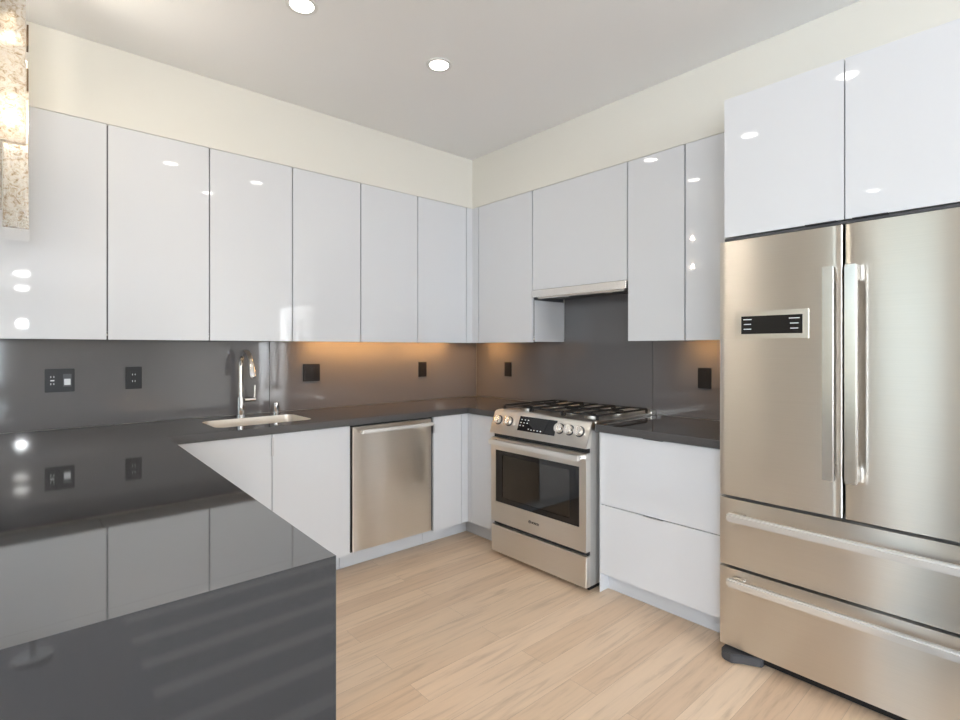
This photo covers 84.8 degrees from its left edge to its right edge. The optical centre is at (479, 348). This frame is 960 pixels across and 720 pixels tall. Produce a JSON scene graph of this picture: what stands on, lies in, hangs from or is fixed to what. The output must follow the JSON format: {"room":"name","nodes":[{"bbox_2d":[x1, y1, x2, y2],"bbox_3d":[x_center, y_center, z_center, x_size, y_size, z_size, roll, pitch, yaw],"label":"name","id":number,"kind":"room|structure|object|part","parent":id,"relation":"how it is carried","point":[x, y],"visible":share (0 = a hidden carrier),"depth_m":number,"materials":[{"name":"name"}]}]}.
{"room":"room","nodes":[
{"label":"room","id":0,"kind":"room"},
{"bbox_2d":[2,334,468,433],"bbox_3d":[-2.384,-0.071,2.566,6.400,2.795,0.100,0,0,-42],"label":"wall","id":1,"kind":"structure","parent":0,"point":[107,334],"depth_m":3.10,"materials":[{"name":"white paint"}]},
{"bbox_2d":[0,106,106,339],"bbox_3d":[-2.087,-0.565,2.520,0.454,1.043,0.337,0,0,-42],"label":"upper cabinet","id":2,"kind":"object","parent":1,"relation":"attached to","point":[53,285],"visible":1,"depth_m":2.43,"materials":[{"name":"grey laminate"}]},
{"bbox_2d":[0,336,268,433],"bbox_3d":[-2.027,0.172,2.807,1.773,0.479,0.011,0,0,-42],"label":"backsplash slab","id":3,"kind":"structure","parent":1,"relation":"attached to","point":[182,379],"depth_m":2.86,"materials":[{"name":"grey stone"}]},
{"bbox_2d":[45,368,74,392],"bbox_3d":[-2.147,0.163,2.685,0.120,0.119,0.011,0,0,-42],"label":"outlet plate","id":4,"kind":"object","parent":3,"relation":"attached to","point":[56,380],"visible":1,"depth_m":2.68,"materials":[{"name":"black plastic"}]},
{"bbox_2d":[48,374,56,387],"bbox_3d":[-2.169,0.163,2.664,0.034,0.069,0.002,0,0,-42],"label":"receptacle","id":5,"kind":"object","parent":4,"relation":"attached to","point":[52,378],"depth_m":2.66,"materials":[{"name":"black plastic"}]},
{"bbox_2d":[63,374,71,386],"bbox_3d":[-2.124,0.163,2.704,0.034,0.065,0.002,0,0,-42],"label":"switch","id":6,"kind":"object","parent":4,"relation":"attached to","point":[67,378],"depth_m":2.70,"materials":[{"name":"white plastic"}]},
{"bbox_2d":[125,367,141,388],"bbox_3d":[-1.910,0.162,2.897,0.077,0.122,0.009,0,0,-42],"label":"outlet plate","id":7,"kind":"object","parent":3,"relation":"attached to","point":[133,375],"visible":1,"depth_m":2.89,"materials":[{"name":"black plastic"}]},
{"bbox_2d":[130,371,136,383],"bbox_3d":[-1.908,0.162,2.895,0.034,0.072,0.002,0,0,-42],"label":"receptacle","id":8,"kind":"object","parent":7,"relation":"attached to","point":[133,374],"depth_m":2.89,"materials":[{"name":"black plastic"}]},
{"bbox_2d":[107,125,208,340],"bbox_3d":[-1.747,-0.565,2.821,0.453,1.043,0.337,0,0,-42],"label":"upper cabinet","id":9,"kind":"object","parent":1,"relation":"attached to","point":[158,187],"visible":0.93,"depth_m":2.68,"materials":[{"name":"grey laminate"}]},
{"bbox_2d":[26,20,471,208],"bbox_3d":[-1.091,-1.278,3.413,3.139,0.378,0.347,0,0,-42],"label":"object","id":10,"kind":"structure","parent":1,"relation":"attached to","point":[71,75],"depth_m":2.89,"materials":[{"name":"white paint"}]},
{"bbox_2d":[209,148,291,340],"bbox_3d":[-1.407,-0.565,3.123,0.455,1.043,0.337,0,0,-42],"label":"upper cabinet","id":11,"kind":"object","parent":1,"relation":"attached to","point":[250,199],"visible":0.93,"depth_m":2.98,"materials":[{"name":"grey laminate"}]},
{"bbox_2d":[292,168,359,341],"bbox_3d":[-1.065,-0.565,3.426,0.455,1.043,0.337,0,0,-42],"label":"upper cabinet","id":12,"kind":"object","parent":1,"relation":"attached to","point":[325,208],"visible":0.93,"depth_m":3.28,"materials":[{"name":"grey"}]},
{"bbox_2d":[269,341,475,411],"bbox_3d":[-0.699,0.172,3.984,1.772,0.479,0.011,0,0,-42],"label":"backsplash slab","id":13,"kind":"structure","parent":1,"relation":"attached to","point":[351,373],"depth_m":3.86,"materials":[{"name":"grey stone"}]},
{"bbox_2d":[303,364,319,381],"bbox_3d":[-1.146,0.164,3.574,0.120,0.118,0.008,0,0,-42],"label":"outlet plate","id":14,"kind":"object","parent":13,"relation":"attached to","point":[311,372],"visible":1,"depth_m":3.57,"materials":[{"name":"black plastic"}]},
{"bbox_2d":[305,368,309,377],"bbox_3d":[-1.167,0.164,3.552,0.034,0.068,0.002,0,0,-42],"label":"receptacle","id":15,"kind":"object","parent":14,"relation":"attached to","point":[307,370],"depth_m":3.55,"materials":[{"name":"black plastic"}]},
{"bbox_2d":[314,367,317,376],"bbox_3d":[-1.122,0.164,3.592,0.034,0.068,0.002,0,0,-42],"label":"receptacle","id":16,"kind":"object","parent":14,"relation":"attached to","point":[315,368],"depth_m":3.59,"materials":[{"name":"black plastic"}]},
{"bbox_2d":[418,362,426,376],"bbox_3d":[-0.457,0.166,4.185,0.078,0.118,0.008,0,0,-42],"label":"outlet plate","id":17,"kind":"object","parent":13,"relation":"attached to","point":[422,366],"visible":1,"depth_m":4.18,"materials":[{"name":"black plastic"}]},
{"bbox_2d":[421,365,424,373],"bbox_3d":[-0.455,0.166,4.183,0.034,0.068,0.002,0,0,-42],"label":"receptacle","id":18,"kind":"object","parent":17,"relation":"attached to","point":[422,366],"depth_m":4.18,"materials":[{"name":"black plastic"}]},
{"bbox_2d":[360,183,416,341],"bbox_3d":[-0.725,-0.565,3.727,0.452,1.043,0.337,0,0,-42],"label":"upper cabinet","id":19,"kind":"object","parent":1,"relation":"attached to","point":[388,218],"visible":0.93,"depth_m":3.59,"materials":[{"name":"grey laminate"}]},
{"bbox_2d":[417,197,465,342],"bbox_3d":[-0.386,-0.565,4.028,0.452,1.043,0.337,0,0,-42],"label":"upper cabinet","id":20,"kind":"object","parent":1,"relation":"attached to","point":[441,226],"visible":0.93,"depth_m":3.89,"materials":[{"name":"grey"}]},
{"bbox_2d":[466,207,478,342],"bbox_3d":[-0.044,-0.565,4.283,0.394,1.043,0.408,0,0,-42],"label":"filler panel","id":21,"kind":"object","parent":1,"relation":"attached to","point":[472,215],"visible":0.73,"depth_m":4.07,"materials":[{"name":"white paint"}]},
{"bbox_2d":[26,0,860,159],"bbox_3d":[2.691,-1.518,-3.158,6.400,0.100,15.400,0,0,-42],"label":"ceiling","id":22,"kind":"structure","parent":0,"point":[520,69],"depth_m":2.55,"materials":[{"name":"white paint"}]},
{"bbox_2d":[0,0,29,241],"bbox_3d":[-1.574,-0.941,1.634,0.276,1.052,1.130,0,0,-42],"label":"crystal chandelier","id":23,"kind":"object","parent":22,"relation":"hanging from","point":[14,33],"visible":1,"depth_m":1.95,"materials":[{"name":"glass"}]},
{"bbox_3d":[-1.875,-0.903,1.981,0.110,0.746,0.035,0,0,-42],"label":"glass","id":24,"kind":"part","parent":23,"relation":"part of","materials":[{"name":"beige glass"}]},
{"bbox_3d":[-1.750,-1.078,1.932,0.122,0.636,0.035,0,0,-42],"label":"glass","id":25,"kind":"part","parent":23,"relation":"part of","materials":[{"name":"clear glass"}]},
{"bbox_3d":[-1.782,-0.788,2.017,0.077,0.656,0.035,0,0,-42],"label":"glass","id":26,"kind":"part","parent":23,"relation":"part of","materials":[{"name":"clear glass"}]},
{"bbox_2d":[285,0,317,15],"bbox_3d":[-0.760,-1.465,2.242,0.132,0.005,0.132,0,0,-42],"label":"recessed light","id":27,"kind":"object","parent":22,"relation":"in","point":[301,7],"visible":1,"depth_m":2.25,"materials":[{"name":"white"}]},
{"bbox_2d":[426,57,451,71],"bbox_3d":[-0.212,-1.465,2.714,0.132,0.005,0.132,0,0,-42],"label":"recessed light","id":28,"kind":"object","parent":22,"relation":"in","point":[437,64],"visible":1,"depth_m":2.71,"materials":[{"name":"white"}]},
{"bbox_2d":[482,396,716,420],"bbox_3d":[5.081,-0.071,-1.106,0.100,2.795,15.300,0,0,-42],"label":"wall","id":29,"kind":"structure","parent":0,"point":[482,396],"depth_m":3.30,"materials":[{"name":"white paint"}]},
{"bbox_2d":[479,191,563,342],"bbox_3d":[0.301,-0.565,3.936,0.337,1.043,0.565,0,0,-42],"label":"upper cabinet","id":30,"kind":"object","parent":29,"relation":"attached to","point":[506,302],"depth_m":3.78,"materials":[{"name":"grey laminate"}]},
{"bbox_3d":[0.180,-0.565,3.833,0.019,1.043,0.554,0,0,-42],"label":"door","id":31,"kind":"part","parent":30,"relation":"part of","materials":[{"name":"white paint"}]},
{"bbox_3d":[0.495,-0.190,3.733,0.314,0.286,0.004,0,0,-42],"label":"end panel","id":32,"kind":"part","parent":30,"relation":"part of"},
{"bbox_2d":[476,294,652,409],"bbox_3d":[0.531,0.019,3.941,0.011,0.785,1.686,0,0,-42],"label":"backsplash slab","id":33,"kind":"structure","parent":29,"relation":"attached to","point":[596,361],"depth_m":3.73,"materials":[{"name":"grey stone"}]},
{"bbox_2d":[504,362,510,376],"bbox_3d":[0.226,0.169,4.270,0.008,0.116,0.078,0,0,-42],"label":"outlet plate","id":34,"kind":"object","parent":33,"relation":"attached to","point":[507,365],"visible":1,"depth_m":4.27,"materials":[{"name":"black plastic"}]},
{"bbox_2d":[532,280,627,299],"bbox_3d":[0.730,-0.371,3.443,0.348,0.060,0.744,0,0,-42],"label":"range hood","id":35,"kind":"object","parent":29,"relation":"attached to","point":[616,287],"visible":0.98,"depth_m":3.33,"materials":[{"name":"silver metal"}]},
{"bbox_3d":[0.730,-0.358,3.444,0.275,0.010,0.712,0,0,-42],"label":"filter panel","id":36,"kind":"part","parent":35,"relation":"part of","materials":[{"name":"grey plastic"}]},
{"bbox_2d":[533,162,627,289],"bbox_3d":[0.735,-0.743,3.448,0.337,0.686,0.747,0,0,-42],"label":"upper cabinet","id":37,"kind":"object","parent":29,"relation":"attached to","point":[580,224],"visible":0.89,"depth_m":3.30,"materials":[{"name":"grey laminate"}]},
{"bbox_2d":[628,145,685,340],"bbox_3d":[1.099,-0.565,3.036,0.337,1.043,0.347,0,0,-42],"label":"upper cabinet","id":38,"kind":"object","parent":29,"relation":"attached to","point":[657,181],"visible":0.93,"depth_m":2.92,"materials":[{"name":"grey laminate"}]},
{"bbox_2d":[653,340,719,420],"bbox_3d":[1.333,0.019,3.037,0.011,0.785,0.724,0,0,-42],"label":"backsplash slab","id":39,"kind":"structure","parent":29,"relation":"attached to","point":[676,392],"depth_m":3.15,"materials":[{"name":"grey stone"}]},
{"bbox_2d":[698,368,710,388],"bbox_3d":[1.304,0.173,3.054,0.008,0.120,0.080,0,0,-42],"label":"outlet plate","id":40,"kind":"object","parent":39,"relation":"attached to","point":[704,374],"visible":1,"depth_m":3.05,"materials":[{"name":"black plastic"}]},
{"bbox_2d":[701,372,706,383],"bbox_3d":[1.302,0.173,3.052,0.002,0.070,0.034,0,0,-42],"label":"receptacle","id":41,"kind":"object","parent":40,"relation":"attached to","point":[703,374],"depth_m":3.05,"materials":[{"name":"black plastic"}]},
{"bbox_2d":[686,133,725,339],"bbox_3d":[1.329,-0.565,2.778,0.337,1.043,0.338,0,0,-42],"label":"upper cabinet","id":42,"kind":"object","parent":29,"relation":"attached to","point":[704,157],"visible":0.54,"depth_m":2.71,"materials":[{"name":"grey laminate"}]},
{"bbox_2d":[472,0,959,208],"bbox_3d":[1.944,-1.278,2.094,0.347,0.378,5.651,0,0,-42],"label":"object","id":43,"kind":"structure","parent":29,"relation":"attached to","point":[688,107],"depth_m":2.79,"materials":[{"name":"white paint"}]},
{"bbox_2d":[724,18,959,241],"bbox_3d":[1.625,-0.786,2.198,0.662,0.626,0.918,0,0,-42],"label":"upper cabinet","id":44,"kind":"object","parent":29,"relation":"attached to","point":[872,134],"visible":0.94,"depth_m":1.98,"materials":[{"name":"white laminate"}]},
{"bbox_3d":[1.238,-0.794,2.166,0.019,0.610,0.448,0,0,-42],"label":"door","id":45,"kind":"part","parent":44,"relation":"part of","materials":[{"name":"white paint"}]},
{"bbox_3d":[1.331,-0.487,2.050,0.026,0.004,0.105,0,0,-42],"label":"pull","id":46,"kind":"part","parent":44,"relation":"part of","materials":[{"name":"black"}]},
{"bbox_3d":[1.436,-0.487,1.932,0.026,0.004,0.107,0,0,-42],"label":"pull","id":47,"kind":"part","parent":44,"relation":"part of","materials":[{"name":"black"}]},
{"bbox_3d":[1.542,-0.794,1.822,0.019,0.610,0.462,0,0,-42],"label":"door","id":48,"kind":"part","parent":44,"relation":"part of","materials":[{"name":"white paint"}]},
{"bbox_2d":[336,531,893,719],"bbox_3d":[2.691,1.377,-3.158,6.400,0.100,15.400,0,0,-42],"label":"floor","id":49,"kind":"structure","parent":0,"point":[453,627],"depth_m":2.27,"materials":[{"name":"brown wood"}]},
{"bbox_2d":[177,426,349,569],"bbox_3d":[-1.309,0.889,3.013,0.921,0.872,0.631,0,0,-42],"label":"base cabinet","id":50,"kind":"object","parent":49,"relation":"on","point":[303,477],"visible":0.46,"depth_m":2.89,"materials":[{"name":"grey laminate"}]},
{"bbox_3d":[-1.282,0.836,2.644,0.456,0.758,0.019,0,0,-42],"label":"door","id":51,"kind":"part","parent":50,"relation":"part of","materials":[{"name":"white paint"}]},
{"bbox_3d":[-1.103,0.522,2.789,0.012,0.100,0.022,0,0,-42],"label":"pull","id":52,"kind":"part","parent":50,"relation":"part of","materials":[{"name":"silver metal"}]},
{"bbox_3d":[-0.940,0.836,2.947,0.451,0.758,0.019,0,0,-42],"label":"door","id":53,"kind":"part","parent":50,"relation":"part of","materials":[{"name":"white paint"}]},
{"bbox_2d":[0,396,535,719],"bbox_3d":[-0.542,0.869,2.468,3.547,0.912,2.464,0,0,-42],"label":"countertop","id":54,"kind":"structure","parent":49,"relation":"on","point":[138,581],"depth_m":1.00,"materials":[{"name":"grey stone"}]},
{"bbox_3d":[-0.682,0.869,0.723,1.022,0.912,0.038,0,0,-42],"label":"waterfall panel","id":55,"kind":"part","parent":54,"relation":"part of","materials":[{"name":"grey stone"}]},
{"bbox_2d":[235,350,255,416],"bbox_3d":[-1.404,0.210,3.148,0.117,0.404,0.209,0,0,-24],"label":"kitchen faucet","id":56,"kind":"object","parent":54,"relation":"on","point":[240,400],"visible":1,"depth_m":3.19,"materials":[{"name":"silver metal"}]},
{"bbox_3d":[-1.409,0.152,3.156,0.173,0.288,0.031,0,0,44],"label":"spout","id":57,"kind":"part","parent":56,"relation":"part of","materials":[{"name":"silver metal"}]},
{"bbox_3d":[-1.416,0.314,3.237,0.062,0.028,0.026,0,0,-32],"label":"lever stem","id":58,"kind":"part","parent":56,"relation":"part of","materials":[{"name":"silver metal"}]},
{"bbox_2d":[202,414,310,427],"bbox_3d":[-1.274,0.519,3.015,0.525,0.211,0.328,0,0,-42],"label":"sink","id":59,"kind":"object","parent":54,"relation":"in","point":[289,417],"visible":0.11,"depth_m":3.15,"materials":[{"name":"silver metal"}]},
{"bbox_2d":[272,402,279,413],"bbox_3d":[-1.293,0.378,3.333,0.050,0.070,0.050,0,0,-42],"label":"air gap","id":60,"kind":"object","parent":54,"relation":"on","point":[275,404],"visible":1,"depth_m":3.32,"materials":[{"name":"silver metal"}]},
{"bbox_2d":[339,417,433,568],"bbox_3d":[-0.726,0.892,3.486,0.614,0.866,0.682,0,0,-42],"label":"dishwasher","id":61,"kind":"object","parent":49,"relation":"on","point":[390,462],"visible":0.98,"depth_m":3.27,"materials":[{"name":"silver metal"}]},
{"bbox_3d":[-0.499,0.490,3.246,0.517,0.022,0.022,0,0,-42],"label":"handle","id":62,"kind":"part","parent":61,"relation":"part of","materials":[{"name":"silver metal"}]},
{"bbox_2d":[422,413,470,543],"bbox_3d":[-0.371,0.889,3.830,0.390,0.872,0.654,0,0,-42],"label":"base cabinet","id":63,"kind":"object","parent":49,"relation":"on","point":[446,430],"depth_m":3.59,"materials":[{"name":"grey laminate"}]},
{"bbox_3d":[-0.226,0.836,3.581,0.240,0.758,0.019,0,0,-42],"label":"door","id":64,"kind":"part","parent":63,"relation":"part of","materials":[{"name":"white paint"}]},
{"bbox_3d":[-0.094,0.836,3.674,0.077,0.758,0.054,0,0,-42],"label":"corner filler","id":65,"kind":"part","parent":63,"relation":"part of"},
{"bbox_2d":[466,414,494,540],"bbox_3d":[0.220,0.889,3.815,0.619,0.872,0.424,0,0,-42],"label":"base cabinet","id":66,"kind":"object","parent":49,"relation":"on","point":[481,522],"visible":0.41,"depth_m":3.60,"materials":[{"name":"grey laminate"}]},
{"bbox_2d":[488,399,655,589],"bbox_3d":[0.563,0.846,3.321,0.756,0.959,0.771,0,0,-42],"label":"gas range","id":67,"kind":"object","parent":49,"relation":"on","point":[545,457],"visible":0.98,"depth_m":3.06,"materials":[{"name":"grey metal"}]},
{"bbox_3d":[0.110,0.451,3.358,0.043,0.057,0.053,0,0,-42],"label":"knob","id":68,"kind":"part","parent":67,"relation":"part of","materials":[{"name":"metal"}]},
{"bbox_3d":[0.172,0.451,3.288,0.043,0.057,0.053,0,0,-42],"label":"knob","id":69,"kind":"part","parent":67,"relation":"part of","materials":[{"name":"metal"}]},
{"bbox_2d":[488,436,590,552],"bbox_3d":[0.540,0.836,3.303,0.697,0.534,0.752,0,0,-42],"label":"oven","id":70,"kind":"object","parent":67,"relation":"in","point":[542,490],"depth_m":3.06,"materials":[{"name":"silver metal"}]},
{"bbox_3d":[0.338,1.212,3.124,0.039,0.170,0.752,0,0,-42],"label":"storage drawer","id":71,"kind":"part","parent":67,"relation":"part of","materials":[{"name":"metal"}]},
{"bbox_3d":[0.362,0.469,3.145,0.122,0.144,0.764,0,0,-42],"label":"control panel","id":72,"kind":"part","parent":67,"relation":"part of","materials":[{"name":"metal"}]},
{"bbox_3d":[0.445,0.451,2.980,0.043,0.057,0.053,0,0,-42],"label":"knob","id":73,"kind":"part","parent":67,"relation":"part of","materials":[{"name":"metal"}]},
{"bbox_3d":[0.491,0.451,2.928,0.043,0.057,0.053,0,0,-42],"label":"knob","id":74,"kind":"part","parent":67,"relation":"part of","materials":[{"name":"metal"}]},
{"bbox_3d":[0.537,0.451,2.876,0.043,0.057,0.053,0,0,-42],"label":"knob","id":75,"kind":"part","parent":67,"relation":"part of","materials":[{"name":"metal"}]},
{"bbox_2d":[508,403,650,423],"bbox_3d":[0.591,0.396,3.345,0.564,0.031,0.771,0,0,-42],"label":"cooktop","id":76,"kind":"object","parent":67,"relation":"in","point":[596,413],"depth_m":3.23,"materials":[{"name":"grey metal"}]},
{"bbox_3d":[0.824,0.398,3.552,0.058,0.027,0.771,0,0,-42],"label":"trim","id":77,"kind":"part","parent":67,"relation":"part of","materials":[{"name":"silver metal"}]},
{"bbox_2d":[600,432,722,632],"bbox_3d":[1.105,0.889,2.809,0.631,0.872,0.680,0,0,-42],"label":"base cabinet","id":78,"kind":"object","parent":49,"relation":"on","point":[660,500],"visible":0.65,"depth_m":2.59,"materials":[{"name":"grey"}]},
{"bbox_3d":[0.885,0.891,3.065,0.619,0.868,0.005,0,0,-42],"label":"panel","id":79,"kind":"part","parent":78,"relation":"part of","materials":[{"name":"white laminate"}]},
{"bbox_3d":[0.865,0.847,2.620,0.022,0.003,0.106,0,0,-42],"label":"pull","id":80,"kind":"part","parent":78,"relation":"part of","materials":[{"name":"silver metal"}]},
{"bbox_2d":[595,415,719,448],"bbox_3d":[1.097,0.432,2.809,0.642,0.038,0.695,0,0,-42],"label":"countertop","id":81,"kind":"structure","parent":78,"relation":"on","point":[682,430],"depth_m":2.71,"materials":[{"name":"grey stone"}]},
{"bbox_3d":[0.885,1.034,2.612,0.020,0.373,0.672,0,0,-42],"label":"drawer","id":82,"kind":"part","parent":78,"relation":"part of","materials":[{"name":"white paint"}]},
{"bbox_3d":[0.885,0.650,2.612,0.020,0.387,0.672,0,0,-42],"label":"drawer","id":83,"kind":"part","parent":78,"relation":"part of","materials":[{"name":"white laminate"}]},
{"bbox_2d":[720,207,959,719],"bbox_3d":[1.577,0.433,2.150,0.764,1.784,0.917,0,0,-42],"label":"refrigerator","id":84,"kind":"object","parent":49,"relation":"on","point":[840,344],"visible":1,"depth_m":1.92,"materials":[{"name":"grey metal"}]},
{"bbox_3d":[1.178,-0.097,2.131,0.006,0.116,0.277,0,0,-42],"label":"display frame","id":85,"kind":"part","parent":84,"relation":"part of","materials":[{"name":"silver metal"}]},
{"bbox_3d":[1.216,0.085,2.138,0.066,1.089,0.456,0,0,-42],"label":"door","id":86,"kind":"part","parent":84,"relation":"part of","materials":[{"name":"metal"}]},
{"bbox_3d":[1.279,0.092,1.928,0.020,0.786,0.038,0,0,-42],"label":"handle","id":87,"kind":"part","parent":84,"relation":"part of","materials":[{"name":"metal"}]},
{"bbox_3d":[1.370,1.108,1.965,0.066,0.334,0.917,0,0,-42],"label":"freezer drawer","id":88,"kind":"part","parent":84,"relation":"part of","materials":[{"name":"metal"}]},
{"bbox_3d":[1.370,0.786,1.965,0.066,0.286,0.917,0,0,-42],"label":"freezer drawer","id":89,"kind":"part","parent":84,"relation":"part of","materials":[{"name":"metal"}]},
{"bbox_3d":[1.303,0.978,1.903,0.026,0.034,0.808,0,0,-42],"label":"handle","id":90,"kind":"part","parent":84,"relation":"part of","materials":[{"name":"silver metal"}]},
{"bbox_3d":[1.303,0.705,1.903,0.026,0.034,0.808,0,0,-42],"label":"handle","id":91,"kind":"part","parent":84,"relation":"part of","materials":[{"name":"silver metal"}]},
{"bbox_3d":[1.325,0.092,1.876,0.020,0.786,0.038,0,0,-42],"label":"handle","id":92,"kind":"part","parent":84,"relation":"part of","materials":[{"name":"metal"}]},
{"bbox_3d":[1.523,0.085,1.792,0.066,1.089,0.454,0,0,-42],"label":"door","id":93,"kind":"part","parent":84,"relation":"part of","materials":[{"name":"metal"}]}
]}

